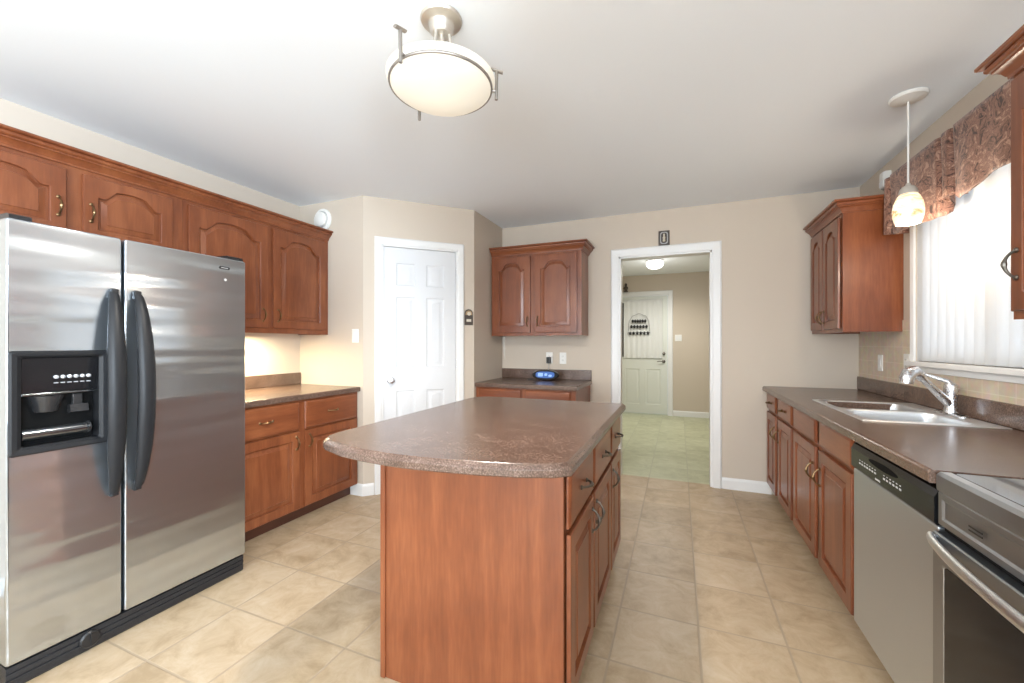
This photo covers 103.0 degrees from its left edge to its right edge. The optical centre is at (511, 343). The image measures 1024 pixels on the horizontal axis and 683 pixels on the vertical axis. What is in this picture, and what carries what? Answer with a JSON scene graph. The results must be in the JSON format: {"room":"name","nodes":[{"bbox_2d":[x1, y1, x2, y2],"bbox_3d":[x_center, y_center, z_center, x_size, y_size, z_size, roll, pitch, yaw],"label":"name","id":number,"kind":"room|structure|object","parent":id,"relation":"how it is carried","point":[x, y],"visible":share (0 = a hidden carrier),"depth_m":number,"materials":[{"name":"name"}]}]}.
{"room":"kitchen","nodes":[
{"label":"kitchen","id":0,"kind":"room"},
{"bbox_2d":[0,98,299,375],"bbox_3d":[-3.018,0.015,1.208,0.120,2.530,5.450,0,0,22],"label":"wall","id":1,"kind":"structure","parent":0,"point":[265,353],"depth_m":2.85,"materials":[{"name":"beige paint"}]},
{"bbox_2d":[0,146,181,249],"bbox_3d":[-2.357,-0.710,2.134,0.396,0.380,0.965,0,0,22],"label":"upper cabinet","id":2,"kind":"object","parent":1,"relation":"attached to","point":[46,191],"visible":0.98,"depth_m":2.10,"materials":[{"name":"brown wood"}]},
{"bbox_2d":[0,123,332,240],"bbox_3d":[-1.988,-0.940,2.584,0.064,0.080,2.118,0,0,22],"label":"crown molding","id":3,"kind":"structure","parent":2,"relation":"attached to","point":[10,137],"depth_m":2.30,"materials":[{"name":"brown wood"}]},
{"bbox_2d":[182,199,327,334],"bbox_3d":[-1.960,-0.490,3.105,0.396,0.820,1.132,0,0,22],"label":"upper cabinet","id":4,"kind":"object","parent":1,"relation":"attached to","point":[286,271],"visible":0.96,"depth_m":3.07,"materials":[{"name":"brown wood"}]},
{"bbox_2d":[245,372,300,388],"bbox_3d":[-2.133,0.309,3.179,0.020,0.102,1.120,0,0,22],"label":"backsplash","id":5,"kind":"structure","parent":1,"relation":"attached to","point":[259,381],"depth_m":3.43,"materials":[{"name":"laminate"}]},
{"bbox_2d":[300,196,362,483],"bbox_3d":[-1.631,0.015,3.633,0.850,2.530,0.090,0,0,22],"label":"wall","id":6,"kind":"structure","parent":0,"point":[332,358],"depth_m":3.52,"materials":[{"name":"beige paint"}]},
{"bbox_2d":[314,209,331,228],"bbox_3d":[-1.676,-1.092,3.576,0.196,0.196,0.048,0,0,22],"label":"smoke detector","id":7,"kind":"object","parent":6,"relation":"attached to","point":[322,218],"visible":0.92,"depth_m":3.56,"materials":[{"name":"white plastic"}]},
{"bbox_2d":[352,329,358,342],"bbox_3d":[-1.332,-0.068,3.455,0.070,0.116,0.010,0,0,22],"label":"light switch","id":8,"kind":"object","parent":6,"relation":"attached to","point":[355,332],"visible":1,"depth_m":3.45,"materials":[{"name":"white plastic"}]},
{"bbox_2d":[350,483,373,495],"bbox_3d":[-1.273,1.230,3.443,0.208,0.099,0.054,0,0,4],"label":"baseboard","id":9,"kind":"structure","parent":6,"relation":"attached to","point":[358,489],"depth_m":3.44,"materials":[{"name":"white paint"}]},
{"bbox_2d":[363,196,473,493],"bbox_3d":[-0.822,0.015,3.661,0.976,2.530,0.090,0,0,-23],"label":"wall","id":10,"kind":"structure","parent":0,"point":[383,217],"depth_m":3.55,"materials":[{"name":"beige paint"}]},
{"bbox_2d":[384,247,454,419],"bbox_3d":[-0.799,0.214,3.615,0.645,2.107,0.110,0,0,-23],"label":"door","id":11,"kind":"structure","parent":10,"relation":"in","point":[419,285],"depth_m":3.62,"materials":[{"name":"white paint"}]},
{"bbox_2d":[375,236,463,494],"bbox_3d":[-0.821,0.182,3.650,0.786,2.196,0.108,0,0,-23],"label":"trim","id":12,"kind":"structure","parent":10,"relation":"attached to","point":[380,242],"depth_m":3.53,"materials":[{"name":"white paint"}]},
{"bbox_2d":[464,309,472,324],"bbox_3d":[-0.400,-0.248,3.776,0.080,0.147,0.022,0,0,-23],"label":"wall plaque","id":13,"kind":"object","parent":10,"relation":"attached to","point":[468,315],"visible":1,"depth_m":3.77,"materials":[{"name":"brown wood"}]},
{"bbox_2d":[25,412,893,682],"bbox_3d":[0.834,1.330,2.376,6.365,0.100,10.770,0,0,22],"label":"floor","id":14,"kind":"structure","parent":0,"point":[707,584],"depth_m":1.99,"materials":[{"name":"beige tile"}]},
{"bbox_2d":[0,213,244,682],"bbox_3d":[-1.952,0.397,2.005,0.792,1.765,0.887,0,0,22],"label":"refrigerator","id":15,"kind":"object","parent":14,"relation":"on","point":[122,362],"visible":1,"depth_m":1.72,"materials":[{"name":"silver metal"}]},
{"bbox_2d":[245,392,356,541],"bbox_3d":[-1.799,0.840,3.053,0.718,0.878,1.108,0,0,22],"label":"base cabinet","id":16,"kind":"object","parent":14,"relation":"on","point":[290,475],"visible":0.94,"depth_m":2.86,"materials":[{"name":"brown wood"}]},
{"bbox_2d":[245,372,359,407],"bbox_3d":[-1.817,0.329,3.051,0.703,0.141,1.122,0,0,22],"label":"countertop","id":17,"kind":"structure","parent":16,"relation":"on","point":[260,390],"depth_m":3.23,"materials":[{"name":"laminate"}]},
{"bbox_2d":[380,417,623,682],"bbox_3d":[0.093,0.841,2.002,0.779,0.876,1.264,0,0,22],"label":"kitchen island","id":18,"kind":"object","parent":14,"relation":"on","point":[484,579],"visible":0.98,"depth_m":1.44,"materials":[{"name":"cherry wood"},{"name":"speckled laminate"}]},
{"bbox_2d":[323,396,625,477],"bbox_3d":[-0.055,0.381,1.983,1.007,0.040,1.475,0,0,22],"label":"island countertop","id":19,"kind":"structure","parent":18,"relation":"on","point":[479,436],"depth_m":1.55,"materials":[{"name":"laminate"}]},
{"bbox_2d":[476,385,589,401],"bbox_3d":[0.209,0.840,3.923,0.953,0.878,0.676,0,0,22],"label":"base cabinet","id":20,"kind":"object","parent":14,"relation":"on","point":[583,394],"visible":0.02,"depth_m":3.66,"materials":[{"name":"brown wood"}]},
{"bbox_2d":[475,368,591,390],"bbox_3d":[0.223,0.331,3.932,0.971,0.137,0.648,0,0,22],"label":"countertop","id":21,"kind":"structure","parent":20,"relation":"on","point":[568,380],"depth_m":3.94,"materials":[{"name":"laminate"}]},
{"bbox_2d":[528,370,558,379],"bbox_3d":[0.316,0.309,4.068,0.321,0.102,0.094,0,0,22],"label":"digital clock","id":22,"kind":"object","parent":21,"relation":"on","point":[540,374],"visible":1,"depth_m":4.03,"materials":[{"name":"black"}]},
{"bbox_2d":[765,393,794,520],"bbox_3d":[2.277,0.840,2.976,0.658,0.878,0.863,0,0,22],"label":"base cabinet","id":23,"kind":"object","parent":14,"relation":"on","point":[780,415],"visible":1,"depth_m":2.98,"materials":[{"name":"brown wood"}]},
{"bbox_2d":[793,408,855,615],"bbox_3d":[1.921,0.840,2.105,0.658,0.878,1.015,0,0,22],"label":"base cabinet","id":24,"kind":"object","parent":14,"relation":"on","point":[823,471],"visible":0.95,"depth_m":2.06,"materials":[{"name":"brown wood"}]},
{"bbox_2d":[762,376,1023,482],"bbox_3d":[1.983,0.329,2.207,0.670,0.141,2.511,0,0,22],"label":"countertop","id":25,"kind":"structure","parent":24,"relation":"on","point":[924,450],"depth_m":1.70,"materials":[{"name":"laminate"}]},
{"bbox_2d":[812,399,1011,428],"bbox_3d":[2.021,0.447,2.171,0.507,0.184,0.780,0,0,22],"label":"sink","id":26,"kind":"object","parent":25,"relation":"in","point":[910,413],"visible":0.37,"depth_m":2.13,"materials":[{"name":"silver metal"}]},
{"bbox_2d":[899,366,969,418],"bbox_3d":[2.103,0.232,2.080,0.262,0.245,0.230,0,0,22],"label":"faucet","id":27,"kind":"object","parent":25,"relation":"on","point":[949,398],"visible":1,"depth_m":2.03,"materials":[{"name":"polished chrome"}]},
{"bbox_2d":[851,442,945,682],"bbox_3d":[1.615,0.844,1.343,0.612,0.871,0.612,0,0,22],"label":"dishwasher","id":28,"kind":"object","parent":14,"relation":"on","point":[895,509],"visible":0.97,"depth_m":1.40,"materials":[{"name":"silver metal"}]},
{"bbox_2d":[926,472,1023,682],"bbox_3d":[1.347,0.821,0.696,0.733,0.916,0.757,0,0,22],"label":"range","id":29,"kind":"object","parent":14,"relation":"on","point":[978,561],"visible":1,"depth_m":1.00,"materials":[{"name":"silver metal"}]},
{"bbox_2d":[955,474,1023,506],"bbox_3d":[1.359,0.373,0.691,0.568,0.021,0.749,0,0,22],"label":"cooktop","id":30,"kind":"object","parent":29,"relation":"in","point":[1009,490],"depth_m":1.04,"materials":[{"name":"grey glass"}]},
{"bbox_2d":[474,210,501,396],"bbox_3d":[-0.271,0.015,4.130,0.090,2.530,0.660,0,0,22],"label":"wall","id":31,"kind":"structure","parent":0,"point":[487,347],"depth_m":4.01,"materials":[{"name":"beige paint"}]},
{"bbox_2d":[0,0,1023,276],"bbox_3d":[0.094,-1.300,2.679,4.765,0.100,10.770,0,0,22],"label":"ceiling","id":32,"kind":"structure","parent":0,"point":[603,108],"depth_m":2.03,"materials":[{"name":"white paint"}]},
{"bbox_2d":[385,2,502,120],"bbox_3d":[-0.276,-1.095,1.552,0.417,0.307,0.443,0,0,22],"label":"ceiling lamp","id":33,"kind":"object","parent":32,"relation":"attached to","point":[437,77],"visible":1,"depth_m":1.50,"materials":[{"name":"white glass"}]},
{"bbox_2d":[646,259,663,268],"bbox_3d":[2.137,-1.183,6.095,0.260,0.131,0.260,0,0,22],"label":"ceiling lamp","id":34,"kind":"object","parent":32,"relation":"attached to","point":[651,263],"visible":0.99,"depth_m":6.01,"materials":[{"name":"white glass"}]},
{"bbox_2d":[888,87,929,226],"bbox_3d":[1.999,-0.927,2.056,0.152,0.643,0.152,0,0,22],"label":"pendant lamp","id":35,"kind":"object","parent":32,"relation":"hanging from","point":[908,209],"visible":1,"depth_m":2.03,"materials":[{"name":"white glass"}]},
{"bbox_2d":[622,271,708,411],"bbox_3d":[2.737,0.015,7.351,3.300,2.530,0.120,0,0,22],"label":"wall","id":36,"kind":"structure","parent":0,"point":[690,290],"depth_m":7.14,"materials":[{"name":"beige paint"}]},
{"bbox_2d":[622,296,667,414],"bbox_3d":[2.386,0.202,7.449,0.855,2.133,0.105,0,0,22],"label":"door","id":37,"kind":"structure","parent":36,"relation":"in","point":[644,380],"depth_m":7.43,"materials":[{"name":"white paint"}]},
{"bbox_2d":[624,299,662,357],"bbox_3d":[2.389,-0.275,7.436,0.680,1.070,0.018,0,0,22],"label":"lace curtain","id":38,"kind":"object","parent":37,"relation":"hanging from","point":[651,345],"visible":1,"depth_m":7.42,"materials":[{"name":"white fabric"}]},
{"bbox_2d":[628,313,649,334],"bbox_3d":[2.312,-0.364,7.421,0.392,0.394,0.038,0,0,22],"label":"ornament","id":39,"kind":"object","parent":38,"relation":"hanging from","point":[637,320],"visible":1,"depth_m":7.41,"materials":[{"name":"grey plastic"}]},
{"bbox_2d":[622,290,672,415],"bbox_3d":[2.398,0.163,7.479,1.035,2.235,0.138,0,0,22],"label":"trim","id":40,"kind":"structure","parent":36,"relation":"attached to","point":[669,293],"depth_m":7.24,"materials":[{"name":"white paint"}]},
{"bbox_2d":[675,335,681,340],"bbox_3d":[2.939,-0.105,7.197,0.112,0.116,0.010,0,0,22],"label":"light switch","id":41,"kind":"object","parent":36,"relation":"attached to","point":[677,337],"visible":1,"depth_m":7.20,"materials":[{"name":"white plastic"}]},
{"bbox_2d":[673,410,708,417],"bbox_3d":[3.340,1.230,7.031,1.041,0.099,0.014,0,0,22],"label":"baseboard","id":42,"kind":"structure","parent":36,"relation":"attached to","point":[675,413],"depth_m":7.11,"materials":[{"name":"white paint"}]},
{"bbox_2d":[502,187,859,493],"bbox_3d":[1.369,0.015,3.881,3.315,2.530,0.120,0,0,22],"label":"wall","id":43,"kind":"structure","parent":0,"point":[768,339],"depth_m":3.55,"materials":[{"name":"beige paint"}]},
{"bbox_2d":[502,337,504,358],"bbox_3d":[-0.087,0.043,4.405,0.036,0.235,0.008,0,0,22],"label":"strip","id":44,"kind":"object","parent":43,"relation":"attached to","point":[503,338],"visible":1,"depth_m":4.40,"materials":[{"name":"silver metal"}]},
{"bbox_2d":[489,239,594,336],"bbox_3d":[0.295,-0.517,4.052,0.982,0.875,0.373,0,0,22],"label":"upper cabinet","id":45,"kind":"object","parent":43,"relation":"attached to","point":[539,289],"visible":1,"depth_m":3.92,"materials":[{"name":"brown wood"}]},
{"bbox_2d":[502,368,591,379],"bbox_3d":[0.342,0.311,4.223,0.967,0.098,0.020,0,0,22],"label":"backsplash","id":46,"kind":"structure","parent":43,"relation":"attached to","point":[506,372],"depth_m":4.16,"materials":[{"name":"stone"}]},
{"bbox_2d":[546,357,550,369],"bbox_3d":[0.369,0.228,4.171,0.044,0.188,0.082,0,0,22],"label":"power adapter","id":47,"kind":"object","parent":43,"relation":"attached to","point":[548,359],"visible":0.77,"depth_m":4.18,"materials":[{"name":"black plastic"}]},
{"bbox_2d":[546,352,552,362],"bbox_3d":[0.386,0.144,4.213,0.070,0.116,0.008,0,0,22],"label":"wall outlet","id":48,"kind":"object","parent":43,"relation":"attached to","point":[548,354],"visible":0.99,"depth_m":4.21,"materials":[{"name":"white plastic"}]},
{"bbox_2d":[560,352,565,363],"bbox_3d":[0.519,0.146,4.158,0.070,0.116,0.008,0,0,22],"label":"wall outlet","id":49,"kind":"object","parent":43,"relation":"attached to","point":[562,355],"visible":1,"depth_m":4.16,"materials":[{"name":"white plastic"}]},
{"bbox_2d":[659,230,669,245],"bbox_3d":[1.411,-0.985,3.781,0.096,0.135,0.030,0,0,22],"label":"wall plaque","id":50,"kind":"object","parent":43,"relation":"attached to","point":[664,236],"visible":1,"depth_m":3.78,"materials":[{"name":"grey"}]},
{"bbox_2d":[611,241,721,488],"bbox_3d":[1.433,0.182,3.844,0.962,2.195,0.139,0,0,22],"label":"trim","id":51,"kind":"structure","parent":43,"relation":"attached to","point":[713,249],"depth_m":3.71,"materials":[{"name":"white paint"}]},
{"bbox_2d":[722,477,771,494],"bbox_3d":[2.032,1.230,3.536,0.376,0.099,0.014,0,0,22],"label":"baseboard","id":52,"kind":"structure","parent":43,"relation":"attached to","point":[727,483],"depth_m":3.53,"materials":[{"name":"white paint"}]},
{"bbox_2d":[860,74,1022,368],"bbox_3d":[1.537,0.015,0.073,0.120,2.530,6.800,0,0,22],"label":"wall","id":53,"kind":"structure","parent":0,"point":[990,84],"depth_m":2.40,"materials":[{"name":"beige paint"}]},
{"bbox_2d":[803,194,903,333],"bbox_3d":[2.449,-0.517,2.965,0.379,0.875,0.741,0,0,22],"label":"upper cabinet","id":54,"kind":"object","parent":53,"relation":"attached to","point":[857,270],"visible":1,"depth_m":2.70,"materials":[{"name":"brown wood"}]},
{"bbox_2d":[878,355,882,370],"bbox_3d":[2.612,0.135,2.893,0.010,0.116,0.070,0,0,22],"label":"light switch","id":55,"kind":"object","parent":53,"relation":"attached to","point":[880,357],"visible":1,"depth_m":2.88,"materials":[{"name":"white plastic"}]},
{"bbox_2d":[879,170,891,189],"bbox_3d":[2.560,-1.123,2.799,0.050,0.117,0.066,0,0,22],"label":"sensor","id":56,"kind":"object","parent":53,"relation":"attached to","point":[885,174],"visible":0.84,"depth_m":2.78,"materials":[{"name":"white plastic"}]},
{"bbox_2d":[903,354,909,368],"bbox_3d":[2.476,0.120,2.558,0.008,0.116,0.070,0,0,22],"label":"wall outlet","id":57,"kind":"object","parent":53,"relation":"attached to","point":[906,357],"visible":0.6,"depth_m":2.56,"materials":[{"name":"white plastic"}]},
{"bbox_2d":[857,376,1023,430],"bbox_3d":[2.282,0.309,2.083,0.021,0.102,2.506,0,0,22],"label":"backsplash","id":58,"kind":"structure","parent":53,"relation":"attached to","point":[1009,415],"depth_m":2.03,"materials":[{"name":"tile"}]},
{"bbox_2d":[859,319,1023,405],"bbox_3d":[2.112,0.054,1.647,0.006,0.412,3.449,0,0,22],"label":"tile backsplash","id":59,"kind":"structure","parent":53,"relation":"attached to","point":[892,345],"depth_m":2.63,"materials":[{"name":"beige tile"}]},
{"bbox_2d":[884,79,1012,234],"bbox_3d":[2.131,-0.844,1.954,0.128,0.397,1.371,0,0,25],"label":"valance","id":60,"kind":"object","parent":53,"relation":"attached to","point":[978,144],"visible":0.72,"depth_m":1.90,"materials":[{"name":"fabric"}]},
{"bbox_2d":[904,224,1023,383],"bbox_3d":[2.251,-0.402,1.891,0.155,1.137,1.306,0,0,22],"label":"window","id":61,"kind":"structure","parent":53,"relation":"in","point":[1002,374],"depth_m":2.18,"materials":[{"name":"white paint"}]},
{"bbox_2d":[917,163,1023,367],"bbox_3d":[2.249,-0.414,1.912,0.039,1.032,1.228,0,0,22],"label":"vertical blind","id":62,"kind":"object","parent":61,"relation":"attached to","point":[965,315],"visible":0.64,"depth_m":2.03,"materials":[{"name":"white plastic"}]},
{"bbox_2d":[974,24,1023,319],"bbox_3d":[1.707,-0.517,1.153,0.379,0.875,0.424,0,0,22],"label":"upper cabinet","id":63,"kind":"object","parent":53,"relation":"attached to","point":[1007,61],"visible":1,"depth_m":1.30,"materials":[{"name":"brown wood"}]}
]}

